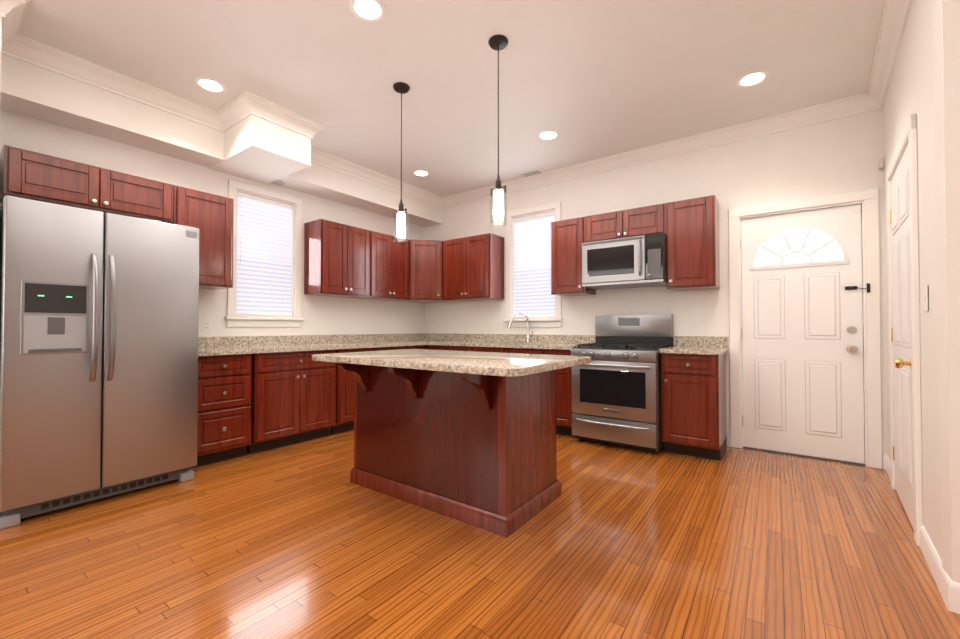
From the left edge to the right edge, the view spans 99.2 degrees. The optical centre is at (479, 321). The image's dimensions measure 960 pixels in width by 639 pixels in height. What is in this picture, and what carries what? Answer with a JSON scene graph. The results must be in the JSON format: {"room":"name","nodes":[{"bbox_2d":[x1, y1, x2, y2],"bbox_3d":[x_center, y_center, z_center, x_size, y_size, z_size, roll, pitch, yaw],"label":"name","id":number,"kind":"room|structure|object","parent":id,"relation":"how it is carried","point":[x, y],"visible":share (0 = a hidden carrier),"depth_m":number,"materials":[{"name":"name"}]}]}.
{"room":"kitchen","nodes":[
{"label":"kitchen","id":0,"kind":"room"},
{"bbox_2d":[0,17,1,91],"bbox_3d":[-2.900,-0.325,2.356,0.750,2.850,0.095,-1,-1,36],"label":"wall","id":1,"kind":"structure","parent":0,"point":[0,49],"depth_m":2.19,"materials":[{"name":"paint"}]},
{"bbox_2d":[0,0,29,55],"bbox_3d":[-2.641,-1.693,2.298,0.420,0.115,0.095,-1,-1,36],"label":"crown molding","id":2,"kind":"structure","parent":1,"relation":"attached to","point":[12,12],"depth_m":2.34,"materials":[{"name":"white paint"}]},
{"bbox_2d":[1,38,227,131],"bbox_3d":[-2.523,-1.684,2.945,0.090,0.115,1.270,-1,-1,36],"label":"crown molding","id":3,"kind":"structure","parent":1,"relation":"attached to","point":[38,54],"depth_m":2.87,"materials":[{"name":"white paint"}]},
{"bbox_2d":[0,109,424,336],"bbox_3d":[-3.060,-0.317,2.901,0.150,2.850,7.800,-1,-1,36],"label":"wall","id":4,"kind":"structure","parent":0,"point":[325,315],"depth_m":3.77,"materials":[{"name":"paint"}]},
{"bbox_2d":[0,145,173,222],"bbox_3d":[-2.747,-0.924,2.906,0.356,0.295,0.863,-1,-1,36],"label":"upper cabinet","id":5,"kind":"object","parent":4,"relation":"attached to","point":[28,174],"visible":1,"depth_m":2.75,"materials":[{"name":"brown wood"}]},
{"bbox_2d":[171,185,233,289],"bbox_3d":[-2.364,-0.680,3.430,0.356,0.770,0.430,-1,-1,36],"label":"upper cabinet","id":6,"kind":"object","parent":4,"relation":"attached to","point":[209,216],"visible":0.44,"depth_m":3.37,"materials":[{"name":"brown wood"}]},
{"bbox_2d":[202,319,210,331],"bbox_3d":[-2.428,0.033,3.630,0.006,0.116,0.072,-1,-1,36],"label":"electrical outlet","id":7,"kind":"object","parent":4,"relation":"attached to","point":[206,325],"visible":1,"depth_m":3.63,"materials":[{"name":"white plastic"}]},
{"bbox_2d":[224,179,304,326],"bbox_3d":[-2.151,-0.632,4.087,0.165,1.370,0.764,-1,-1,36],"label":"window","id":8,"kind":"structure","parent":4,"relation":"in","point":[232,317],"depth_m":4.10,"materials":[{"name":"white"}]},
{"bbox_2d":[236,192,292,315],"bbox_3d":[-2.146,-0.646,4.083,0.044,1.170,0.548,-1,-1,36],"label":"window blind","id":9,"kind":"object","parent":8,"relation":"attached to","point":[264,245],"visible":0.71,"depth_m":4.07,"materials":[{"name":"white"}]},
{"bbox_2d":[304,219,368,297],"bbox_3d":[-1.564,-0.674,4.534,0.356,0.770,0.622,-1,-1,36],"label":"upper cabinet","id":10,"kind":"object","parent":4,"relation":"attached to","point":[336,259],"visible":1,"depth_m":4.36,"materials":[{"name":"brown wood"}]},
{"bbox_2d":[358,230,408,300],"bbox_3d":[-1.197,-0.667,5.039,0.356,0.770,0.622,-1,-1,36],"label":"upper cabinet","id":11,"kind":"object","parent":4,"relation":"attached to","point":[388,268],"visible":0.85,"depth_m":4.92,"materials":[{"name":"brown wood"}]},
{"bbox_2d":[382,322,385,330],"bbox_3d":[-1.236,0.057,5.273,0.006,0.116,0.072,-1,-1,36],"label":"electrical outlet","id":12,"kind":"object","parent":4,"relation":"attached to","point":[383,326],"visible":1,"depth_m":5.27,"materials":[{"name":"white plastic"}]},
{"bbox_2d":[399,240,457,302],"bbox_3d":[-0.726,-0.661,5.461,0.622,0.770,0.611,-1,-1,36],"label":"upper cabinet","id":13,"kind":"object","parent":4,"relation":"attached to","point":[425,271],"visible":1,"depth_m":5.22,"materials":[{"name":"brown wood"}]},
{"bbox_2d":[0,54,441,226],"bbox_3d":[-1.663,-1.546,4.036,0.800,0.360,4.050,-1,-1,36],"label":"ceiling","id":14,"kind":"structure","parent":0,"point":[252,147],"depth_m":3.27,"materials":[{"name":"paint"}]},
{"bbox_2d":[270,180,287,185],"bbox_3d":[-2.017,-1.391,4.076,0.153,0.007,0.147,-1,-1,36],"label":"ceiling vent","id":15,"kind":"object","parent":14,"relation":"in","point":[279,182],"visible":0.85,"depth_m":4.07,"materials":[{"name":"white metal"}]},
{"bbox_2d":[18,0,884,196],"bbox_3d":[-0.652,-1.817,1.175,6.100,0.100,7.800,-1,-1,36],"label":"ceiling","id":16,"kind":"structure","parent":0,"point":[588,80],"depth_m":2.77,"materials":[{"name":"paint"}]},
{"bbox_2d":[194,77,225,92],"bbox_3d":[-1.982,-1.737,3.003,0.196,0.007,0.196,-1,-1,36],"label":"recessed light","id":17,"kind":"object","parent":16,"relation":"in","point":[209,85],"visible":1,"depth_m":3.00,"materials":[{"name":"white"}]},
{"bbox_2d":[216,97,247,128],"bbox_3d":[-1.971,-1.679,3.273,0.360,0.115,0.090,-1,-1,36],"label":"crown molding","id":18,"kind":"structure","parent":16,"relation":"attached to","point":[224,118],"depth_m":3.33,"materials":[{"name":"white"}]},
{"bbox_2d":[236,90,325,138],"bbox_3d":[-1.599,-1.678,3.368,0.090,0.115,0.680,-1,-1,36],"label":"crown molding","id":19,"kind":"structure","parent":16,"relation":"attached to","point":[249,103],"depth_m":3.30,"materials":[{"name":"white"}]},
{"bbox_2d":[349,0,385,21],"bbox_3d":[-0.628,-1.747,2.281,0.196,0.007,0.196,-1,-1,36],"label":"recessed light","id":20,"kind":"object","parent":16,"relation":"in","point":[370,10],"visible":1,"depth_m":2.29,"materials":[{"name":"white"}]},
{"bbox_2d":[311,148,443,207],"bbox_3d":[-1.191,-1.659,4.730,0.090,0.115,2.185,-1,-1,36],"label":"crown molding","id":21,"kind":"structure","parent":16,"relation":"attached to","point":[320,157],"depth_m":4.67,"materials":[{"name":"white wood"}]},
{"bbox_2d":[393,82,409,242],"bbox_3d":[-0.582,-1.165,3.018,0.124,1.150,0.124,-1,-1,36],"label":"pendant light","id":22,"kind":"object","parent":16,"relation":"hanging from","point":[401,88],"visible":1,"depth_m":3.00,"materials":[{"name":"white glass"}]},
{"bbox_2d":[413,170,429,176],"bbox_3d":[-0.678,-1.712,4.714,0.196,0.007,0.196,-1,-1,36],"label":"recessed light","id":23,"kind":"object","parent":16,"relation":"in","point":[421,173],"visible":1,"depth_m":4.72,"materials":[{"name":"white glass"}]},
{"bbox_2d":[488,35,507,227],"bbox_3d":[0.114,-1.172,2.538,0.124,1.150,0.124,-1,-1,36],"label":"pendant light","id":24,"kind":"object","parent":16,"relation":"hanging from","point":[497,42],"visible":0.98,"depth_m":2.51,"materials":[{"name":"white glass"}]},
{"bbox_2d":[519,169,543,177],"bbox_3d":[0.590,-1.713,4.708,0.260,0.007,0.140,-1,-1,36],"label":"ceiling vent","id":25,"kind":"object","parent":16,"relation":"in","point":[531,173],"visible":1,"depth_m":4.70,"materials":[{"name":"white metal"}]},
{"bbox_2d":[538,130,558,140],"bbox_3d":[0.636,-1.726,3.785,0.196,0.007,0.196,-1,-1,36],"label":"recessed light","id":26,"kind":"object","parent":16,"relation":"in","point":[547,135],"visible":1,"depth_m":3.79,"materials":[{"name":"white"}]},
{"bbox_2d":[736,70,768,87],"bbox_3d":[1.954,-1.738,2.928,0.196,0.007,0.196,-1,-1,36],"label":"recessed light","id":27,"kind":"object","parent":16,"relation":"in","point":[754,78],"visible":1,"depth_m":2.92,"materials":[{"name":"white"}]},
{"bbox_2d":[0,429,959,638],"bbox_3d":[-0.652,1.113,1.134,6.100,0.060,7.800,-1,-1,36],"label":"floor","id":28,"kind":"structure","parent":0,"point":[307,539],"depth_m":1.88,"materials":[{"name":"brown wood"}]},
{"bbox_2d":[0,195,198,528],"bbox_3d":[-2.520,0.216,2.702,0.864,1.778,0.896,-1,-1,36],"label":"fridge","id":29,"kind":"object","parent":28,"relation":"on","point":[99,313],"visible":1,"depth_m":2.40,"materials":[{"name":"grey metal"}]},
{"bbox_2d":[192,354,251,467],"bbox_3d":[-2.235,0.688,3.360,0.626,0.854,0.435,-1,-1,36],"label":"drawers","id":30,"kind":"object","parent":28,"relation":"on","point":[224,407],"visible":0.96,"depth_m":3.20,"materials":[{"name":"brown wood"}]},
{"bbox_2d":[247,349,335,453],"bbox_3d":[-1.863,0.695,3.871,0.626,0.854,0.775,-1,-1,36],"label":"base cabinet","id":31,"kind":"object","parent":28,"relation":"on","point":[293,398],"visible":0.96,"depth_m":3.64,"materials":[{"name":"brown wood"}]},
{"bbox_2d":[331,346,405,433],"bbox_3d":[-1.354,0.705,4.574,0.626,0.854,0.915,-1,-1,36],"label":"base cabinet","id":32,"kind":"object","parent":28,"relation":"on","point":[344,400],"visible":0.21,"depth_m":4.11,"materials":[{"name":"brown wood"}]},
{"bbox_2d":[406,345,427,348],"bbox_3d":[-0.827,0.716,5.341,0.577,0.854,0.895,-1,-1,36],"label":"base cabinet","id":33,"kind":"object","parent":28,"relation":"on","point":[418,347],"depth_m":4.96,"materials":[{"name":"brown wood"}]},
{"bbox_2d":[198,333,425,355],"bbox_3d":[-1.455,0.209,4.436,0.632,0.130,3.112,-1,-1,36],"label":"countertop","id":34,"kind":"structure","parent":33,"relation":"on","point":[227,345],"depth_m":4.08,"materials":[{"name":"stone"}]},
{"bbox_2d":[324,361,560,537],"bbox_3d":[-0.247,0.677,2.636,1.276,0.855,0.849,-1,-1,36],"label":"kitchen island","id":35,"kind":"object","parent":28,"relation":"on","point":[468,437],"depth_m":2.36,"materials":[{"name":"brown wood"}]},
{"bbox_2d":[312,349,590,376],"bbox_3d":[-0.210,0.231,2.574,1.560,0.035,0.930,-1,-1,36],"label":"island countertop","id":36,"kind":"structure","parent":35,"relation":"on","point":[440,361],"depth_m":2.27,"materials":[{"name":"beige stone"}]},
{"bbox_2d":[428,345,472,350],"bbox_3d":[-0.210,0.712,5.062,0.700,0.854,0.626,-1,-1,36],"label":"base cabinet","id":37,"kind":"object","parent":28,"relation":"on","point":[452,348],"visible":0.08,"depth_m":4.82,"materials":[{"name":"brown wood"}]},
{"bbox_2d":[426,333,594,349],"bbox_3d":[0.309,0.298,4.687,1.872,0.299,0.632,-1,-1,36],"label":"countertop","id":38,"kind":"structure","parent":37,"relation":"on","point":[563,342],"depth_m":4.78,"materials":[{"name":"stone"}]},
{"bbox_2d":[507,312,532,342],"bbox_3d":[0.471,0.065,4.762,0.233,0.356,0.235,-1,-1,36],"label":"faucet","id":39,"kind":"object","parent":38,"relation":"on","point":[510,324],"visible":1,"depth_m":4.78,"materials":[{"name":"silver metal"}]},
{"bbox_2d":[473,347,544,353],"bbox_3d":[0.442,0.705,4.589,0.900,0.854,0.626,-1,-1,36],"label":"base cabinet","id":40,"kind":"object","parent":28,"relation":"on","point":[510,350],"visible":0.06,"depth_m":4.34,"materials":[{"name":"brown wood"}]},
{"bbox_2d":[545,349,572,435],"bbox_3d":[0.937,0.700,4.229,0.315,0.854,0.626,-1,-1,36],"label":"base cabinet","id":41,"kind":"object","parent":28,"relation":"on","point":[564,412],"visible":0.29,"depth_m":3.98,"materials":[{"name":"brown wood"}]},
{"bbox_2d":[571,314,672,453],"bbox_3d":[1.339,0.524,3.850,0.752,1.195,0.756,-1,-1,36],"label":"range","id":42,"kind":"object","parent":28,"relation":"on","point":[616,390],"visible":0.94,"depth_m":3.62,"materials":[{"name":"silver metal"}]},
{"bbox_2d":[661,352,726,460],"bbox_3d":[1.867,0.690,3.555,0.425,0.854,0.626,-1,-1,36],"label":"base cabinet","id":43,"kind":"object","parent":28,"relation":"on","point":[693,404],"visible":1,"depth_m":3.33,"materials":[{"name":"brown wood"}]},
{"bbox_2d":[659,336,727,354],"bbox_3d":[1.870,0.197,3.556,0.443,0.130,0.632,-1,-1,36],"label":"countertop","id":44,"kind":"structure","parent":43,"relation":"on","point":[708,345],"depth_m":3.69,"materials":[{"name":"stone"}]},
{"bbox_2d":[425,109,887,466],"bbox_3d":[1.655,-0.299,4.206,5.950,2.850,0.150,-1,-1,36],"label":"wall","id":45,"kind":"structure","parent":0,"point":[840,155],"depth_m":3.84,"materials":[{"name":"paint"}]},
{"bbox_2d":[443,233,504,301],"bbox_3d":[-0.101,-0.665,5.169,0.747,0.770,0.356,-1,-1,36],"label":"upper cabinet","id":46,"kind":"object","parent":45,"relation":"attached to","point":[473,268],"visible":1,"depth_m":5.01,"materials":[{"name":"brown wood"}]},
{"bbox_2d":[504,202,562,326],"bbox_3d":[0.650,-0.651,4.887,0.774,1.430,0.165,-1,-1,36],"label":"window","id":47,"kind":"structure","parent":45,"relation":"in","point":[556,320],"depth_m":4.94,"materials":[{"name":"white wood"}]},
{"bbox_2d":[513,211,554,317],"bbox_3d":[0.646,-0.665,4.882,0.558,1.230,0.044,-1,-1,36],"label":"window blind","id":48,"kind":"object","parent":47,"relation":"attached to","point":[534,297],"visible":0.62,"depth_m":4.89,"materials":[{"name":"white"}]},
{"bbox_2d":[551,217,595,295],"bbox_3d":[0.992,-0.681,4.377,0.383,0.780,0.356,-1,-1,36],"label":"upper cabinet","id":49,"kind":"object","parent":45,"relation":"attached to","point":[567,238],"visible":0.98,"depth_m":4.26,"materials":[{"name":"brown wood"}]},
{"bbox_2d":[585,203,665,242],"bbox_3d":[1.457,-0.936,4.043,0.765,0.280,0.356,-1,-1,36],"label":"upper cabinet","id":50,"kind":"object","parent":45,"relation":"attached to","point":[645,220],"visible":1,"depth_m":3.90,"materials":[{"name":"brown wood"}]},
{"bbox_2d":[582,233,665,289],"bbox_3d":[1.430,-0.570,3.999,0.758,0.437,0.450,-1,-1,36],"label":"microwave","id":51,"kind":"object","parent":50,"relation":"attached to","point":[633,262],"visible":0.98,"depth_m":3.84,"materials":[{"name":"silver metal"}]},
{"bbox_2d":[444,93,882,207],"bbox_3d":[1.241,-1.664,4.376,4.444,0.115,0.090,-1,-1,36],"label":"crown molding","id":52,"kind":"structure","parent":45,"relation":"attached to","point":[860,103],"depth_m":3.82,"materials":[{"name":"white"}]},
{"bbox_2d":[666,195,719,290],"bbox_3d":[1.925,-0.691,3.699,0.390,0.780,0.356,-1,-1,36],"label":"upper cabinet","id":53,"kind":"object","parent":45,"relation":"attached to","point":[692,247],"visible":1,"depth_m":3.58,"materials":[{"name":"brown wood"}]},
{"bbox_2d":[740,204,869,465],"bbox_3d":[2.672,0.099,3.399,0.835,2.033,0.152,-1,-1,36],"label":"back door","id":54,"kind":"structure","parent":45,"relation":"in","point":[802,346],"depth_m":3.38,"materials":[{"name":"white wood"}]},
{"bbox_2d":[728,188,882,468],"bbox_3d":[2.667,0.049,3.421,0.981,2.132,0.125,-1,-1,36],"label":"door frame","id":55,"kind":"structure","parent":45,"relation":"attached to","point":[869,198],"depth_m":3.17,"materials":[{"name":"white wood"}]},
{"bbox_2d":[728,434,886,469],"bbox_3d":[2.647,1.061,3.366,1.024,0.108,0.014,-1,-1,36],"label":"baseboard","id":56,"kind":"structure","parent":45,"relation":"attached to","point":[884,457],"depth_m":3.07,"materials":[{"name":"white"}]},
{"bbox_2d":[883,0,959,582],"bbox_3d":[2.478,-0.326,2.294,0.120,2.850,2.015,-1,-1,40],"label":"wall","id":57,"kind":"structure","parent":0,"point":[910,89],"depth_m":1.77,"materials":[{"name":"paint"}]},
{"bbox_2d":[879,158,883,169],"bbox_3d":[3.027,-1.190,3.078,0.025,0.070,0.063,-1,-1,40],"label":"sensor","id":58,"kind":"object","parent":57,"relation":"attached to","point":[881,163],"visible":0.96,"depth_m":3.06,"materials":[{"name":"beige plastic"}]},
{"bbox_2d":[867,0,911,107],"bbox_3d":[2.362,-1.693,2.339,0.090,0.115,2.085,-1,-1,40],"label":"crown molding","id":59,"kind":"structure","parent":57,"relation":"attached to","point":[895,13],"depth_m":2.50,"materials":[{"name":"white"}]},
{"bbox_2d":[890,145,913,529],"bbox_3d":[2.439,0.076,2.399,0.075,2.030,0.826,-1,-1,40],"label":"door","id":60,"kind":"structure","parent":57,"relation":"in","point":[902,373],"depth_m":2.32,"materials":[{"name":"white wood"}]},
{"bbox_2d":[886,113,922,546],"bbox_3d":[2.458,0.038,2.381,0.026,2.125,0.990,-1,-1,40],"label":"door frame","id":61,"kind":"structure","parent":57,"relation":"attached to","point":[908,137],"depth_m":2.02,"materials":[{"name":"white wood"}]},
{"bbox_2d":[885,455,951,609],"bbox_3d":[2.415,1.046,2.304,0.014,0.108,2.007,-1,-1,40],"label":"baseboard","id":62,"kind":"structure","parent":57,"relation":"attached to","point":[942,579],"depth_m":1.75,"materials":[{"name":"white wood"}]},
{"bbox_2d":[923,285,927,310],"bbox_3d":[2.026,-0.107,1.858,0.009,0.116,0.072,-1,-1,40],"label":"light switch","id":63,"kind":"object","parent":57,"relation":"attached to","point":[925,298],"visible":0.96,"depth_m":1.85,"materials":[{"name":"white plastic"}]},
{"bbox_2d":[933,0,950,578],"bbox_3d":[2.353,-0.341,1.223,1.316,2.850,0.120,-1,-1,36],"label":"wall","id":64,"kind":"structure","parent":0,"point":[942,294],"depth_m":1.61,"materials":[{"name":"paint"}]},
{"bbox_2d":[948,581,959,613],"bbox_3d":[1.840,1.034,1.493,0.176,0.108,0.014,-1,-1,36],"label":"baseboard return","id":65,"kind":"object","parent":64,"relation":"attached to","point":[954,597],"visible":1,"depth_m":1.53,"materials":[{"name":"white"}]}
]}

